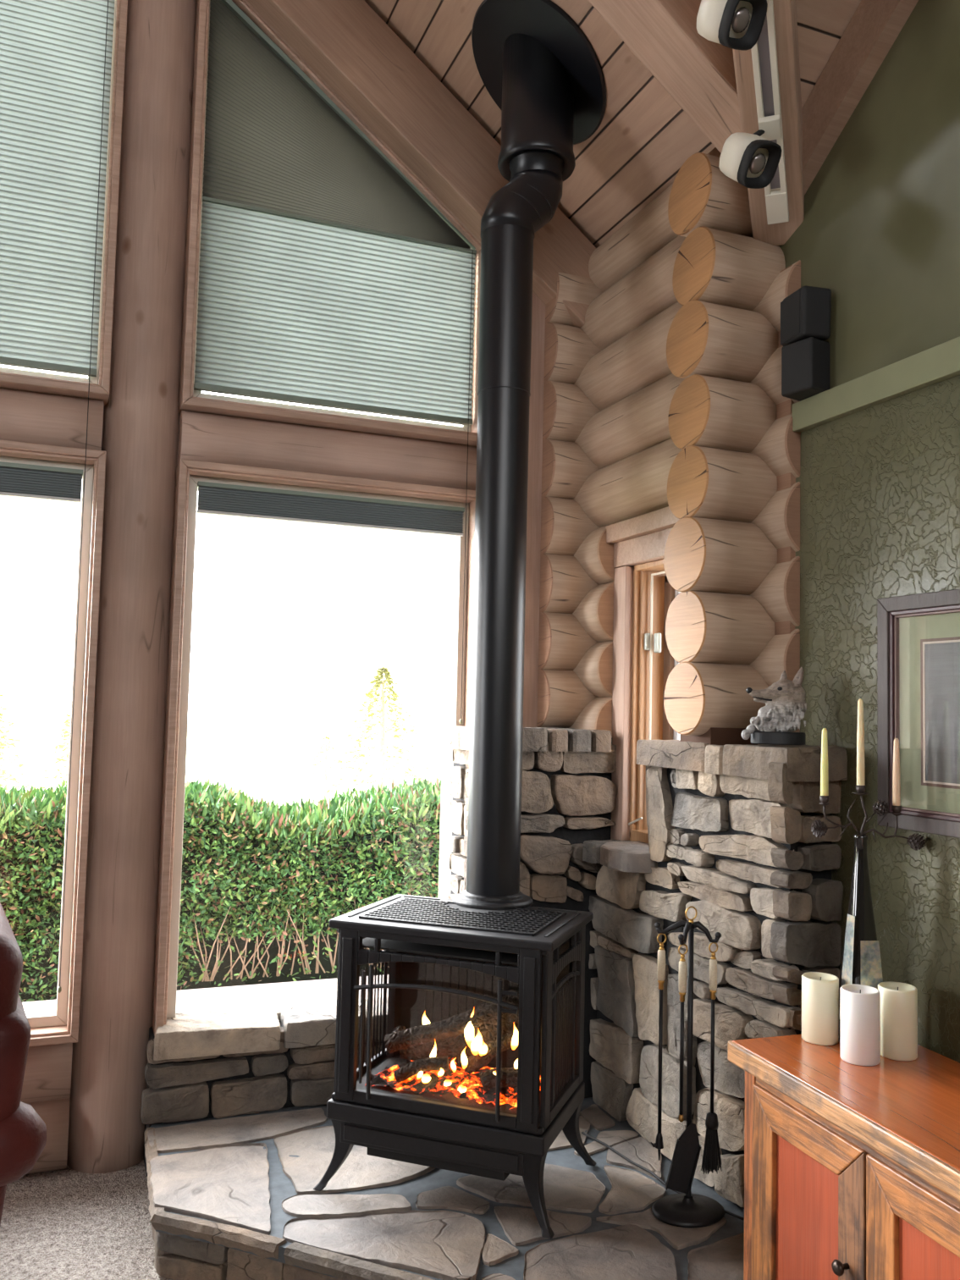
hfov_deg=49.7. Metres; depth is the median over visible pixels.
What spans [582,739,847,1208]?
stone wall
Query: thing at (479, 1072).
gas stove
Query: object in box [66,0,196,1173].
wooden post
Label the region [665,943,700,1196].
shovel
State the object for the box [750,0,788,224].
track
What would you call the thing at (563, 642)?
wall
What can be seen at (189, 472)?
window
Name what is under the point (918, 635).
framed picture
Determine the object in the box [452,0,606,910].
pipe
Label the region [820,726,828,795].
taper candle
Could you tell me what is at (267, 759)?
lawn
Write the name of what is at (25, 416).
wall
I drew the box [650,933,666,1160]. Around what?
poker
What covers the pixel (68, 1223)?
floor
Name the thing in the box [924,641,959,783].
print
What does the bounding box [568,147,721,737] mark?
wall
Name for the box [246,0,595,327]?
rafter
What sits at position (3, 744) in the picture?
conifer tree
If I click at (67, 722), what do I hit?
conifer tree
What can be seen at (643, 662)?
window
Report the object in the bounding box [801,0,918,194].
wooden beam
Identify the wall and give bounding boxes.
[0,387,476,1174]
[23,416,455,1012]
[536,272,602,728]
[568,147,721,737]
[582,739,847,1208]
[663,152,785,744]
[748,259,800,744]
[778,0,959,1062]
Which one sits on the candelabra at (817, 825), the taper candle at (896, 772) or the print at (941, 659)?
the taper candle at (896, 772)
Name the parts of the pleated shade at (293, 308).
rail, rail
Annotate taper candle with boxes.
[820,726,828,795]
[856,696,865,785]
[892,736,900,805]
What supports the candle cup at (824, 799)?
on the candelabra at (817, 825)
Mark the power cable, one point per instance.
(582, 1133)
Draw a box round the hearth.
[143,1097,744,1279]
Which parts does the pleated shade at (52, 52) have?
rail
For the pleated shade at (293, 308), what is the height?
0.670 m
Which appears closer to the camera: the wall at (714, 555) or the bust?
the bust
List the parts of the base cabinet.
panel, rail, knob, rail, rail, panel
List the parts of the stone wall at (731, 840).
sill stone, sill stone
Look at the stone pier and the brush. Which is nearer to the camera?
the brush
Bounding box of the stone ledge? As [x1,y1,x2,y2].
[140,996,388,1176]
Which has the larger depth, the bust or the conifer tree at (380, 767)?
the conifer tree at (380, 767)
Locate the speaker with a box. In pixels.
[780,285,831,401]
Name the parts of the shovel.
rod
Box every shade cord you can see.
[57,0,108,993]
[459,250,473,724]
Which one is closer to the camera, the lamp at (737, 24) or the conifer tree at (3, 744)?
the lamp at (737, 24)
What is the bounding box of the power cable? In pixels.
[581,1131,744,1220]
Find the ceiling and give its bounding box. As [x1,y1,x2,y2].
[364,0,861,248]
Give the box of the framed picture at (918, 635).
[877,588,959,838]
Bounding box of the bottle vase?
[838,833,882,1041]
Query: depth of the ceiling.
3.47 m
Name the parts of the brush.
rod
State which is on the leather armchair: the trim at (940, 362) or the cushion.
the cushion
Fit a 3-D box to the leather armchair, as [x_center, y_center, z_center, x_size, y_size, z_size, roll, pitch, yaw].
[-1.348,1.089,2.264,0.648,1.020,0.946,3,-4,-29]
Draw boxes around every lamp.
[696,0,771,50]
[718,114,781,188]
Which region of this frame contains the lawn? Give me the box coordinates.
[0,717,442,808]
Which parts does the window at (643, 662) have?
casing, crank handle, head casing, screen rail, sash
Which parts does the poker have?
rod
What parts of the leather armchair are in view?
backrest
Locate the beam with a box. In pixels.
[732,0,804,245]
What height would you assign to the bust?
0.211 m
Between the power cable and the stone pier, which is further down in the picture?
the power cable
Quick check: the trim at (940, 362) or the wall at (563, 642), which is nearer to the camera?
the trim at (940, 362)
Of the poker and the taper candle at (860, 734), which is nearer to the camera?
the taper candle at (860, 734)
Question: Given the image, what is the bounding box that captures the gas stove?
[313,893,596,1238]
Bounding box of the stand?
[651,906,724,1227]
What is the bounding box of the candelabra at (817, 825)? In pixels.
[811,784,924,850]
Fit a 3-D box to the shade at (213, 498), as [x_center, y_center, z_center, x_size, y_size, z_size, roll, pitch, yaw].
[-0.509,-0.459,3.671,0.960,0.104,0.032,3,-4,-22]
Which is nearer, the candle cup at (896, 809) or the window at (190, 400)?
the candle cup at (896, 809)
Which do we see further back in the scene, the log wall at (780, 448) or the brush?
the log wall at (780, 448)
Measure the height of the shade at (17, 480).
0.104 m
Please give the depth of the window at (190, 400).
3.61 m
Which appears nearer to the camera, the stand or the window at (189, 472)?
the stand
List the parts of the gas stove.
leg, frame, frame, plate, leg, frame, panel, leg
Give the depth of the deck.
5.34 m
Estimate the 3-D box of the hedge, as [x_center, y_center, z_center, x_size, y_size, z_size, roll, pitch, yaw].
[-1.346,1.368,5.953,5.405,1.184,0.954,3,-4,-22]
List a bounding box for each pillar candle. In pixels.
[801,971,838,1045]
[840,984,880,1066]
[877,981,917,1061]
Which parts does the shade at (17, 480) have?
rail, head rail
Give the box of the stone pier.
[443,725,617,1097]
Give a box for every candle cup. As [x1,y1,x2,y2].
[819,794,829,805]
[852,784,869,794]
[891,805,901,816]
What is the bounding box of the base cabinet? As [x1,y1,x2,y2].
[727,1033,959,1279]
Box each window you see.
[0,0,127,406]
[0,440,106,1046]
[151,458,475,1035]
[178,0,480,446]
[605,506,681,843]
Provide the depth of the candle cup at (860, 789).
2.51 m
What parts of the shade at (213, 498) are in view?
rail, head rail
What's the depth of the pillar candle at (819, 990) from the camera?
2.45 m
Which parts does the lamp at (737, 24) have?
bulb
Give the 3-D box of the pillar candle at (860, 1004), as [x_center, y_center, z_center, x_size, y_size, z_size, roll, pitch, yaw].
[0.862,0.872,2.348,0.085,0.158,0.085,3,-4,-22]
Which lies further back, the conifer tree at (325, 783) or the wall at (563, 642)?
the conifer tree at (325, 783)
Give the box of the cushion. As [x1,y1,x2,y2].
[0,902,22,1020]
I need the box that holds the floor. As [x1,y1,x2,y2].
[0,1158,170,1279]
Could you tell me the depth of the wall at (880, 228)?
2.69 m
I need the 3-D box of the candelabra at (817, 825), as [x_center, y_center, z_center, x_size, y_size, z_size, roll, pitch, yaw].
[0.939,0.430,2.507,0.273,0.154,0.047,1,-4,0]
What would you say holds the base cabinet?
on the floor
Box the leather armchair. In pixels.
[0,902,46,1224]
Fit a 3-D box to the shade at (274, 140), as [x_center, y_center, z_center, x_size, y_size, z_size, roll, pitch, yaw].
[-0.477,-1.880,3.765,1.006,0.769,0.028,3,-4,-22]
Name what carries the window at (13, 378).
in the wall at (449, 576)
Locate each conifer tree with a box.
[0,689,36,792]
[36,701,71,791]
[297,734,350,806]
[327,666,430,795]
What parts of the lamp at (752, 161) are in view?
bulb, stem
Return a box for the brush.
[700,942,721,1174]
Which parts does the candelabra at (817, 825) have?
stem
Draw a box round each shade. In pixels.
[0,0,114,376]
[0,461,82,502]
[193,196,476,425]
[196,480,464,536]
[202,0,475,249]
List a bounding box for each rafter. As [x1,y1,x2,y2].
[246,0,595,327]
[588,0,741,153]
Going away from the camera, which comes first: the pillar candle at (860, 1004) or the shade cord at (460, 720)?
the pillar candle at (860, 1004)
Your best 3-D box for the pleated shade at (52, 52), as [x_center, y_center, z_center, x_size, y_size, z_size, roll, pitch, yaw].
[-1.688,-1.700,3.273,0.965,1.628,0.024,3,-4,-22]
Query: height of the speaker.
0.294 m
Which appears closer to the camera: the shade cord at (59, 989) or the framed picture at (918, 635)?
the framed picture at (918, 635)
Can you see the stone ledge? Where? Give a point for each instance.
(201, 1064)
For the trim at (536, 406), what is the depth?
3.88 m
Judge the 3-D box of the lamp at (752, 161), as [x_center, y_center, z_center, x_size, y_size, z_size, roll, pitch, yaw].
[0.739,-1.301,2.762,0.179,0.212,0.158,3,-4,-22]
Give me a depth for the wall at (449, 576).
3.98 m
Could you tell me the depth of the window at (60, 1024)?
3.30 m
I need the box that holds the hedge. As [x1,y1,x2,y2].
[0,774,441,1002]
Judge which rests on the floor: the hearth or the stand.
the hearth
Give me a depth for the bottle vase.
2.47 m
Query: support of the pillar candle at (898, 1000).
on the base cabinet
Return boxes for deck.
[22,974,388,1009]
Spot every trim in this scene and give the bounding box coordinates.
[523,292,545,727]
[792,336,959,432]
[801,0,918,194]
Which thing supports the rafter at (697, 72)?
attached to the ceiling
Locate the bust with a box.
[741,667,806,744]

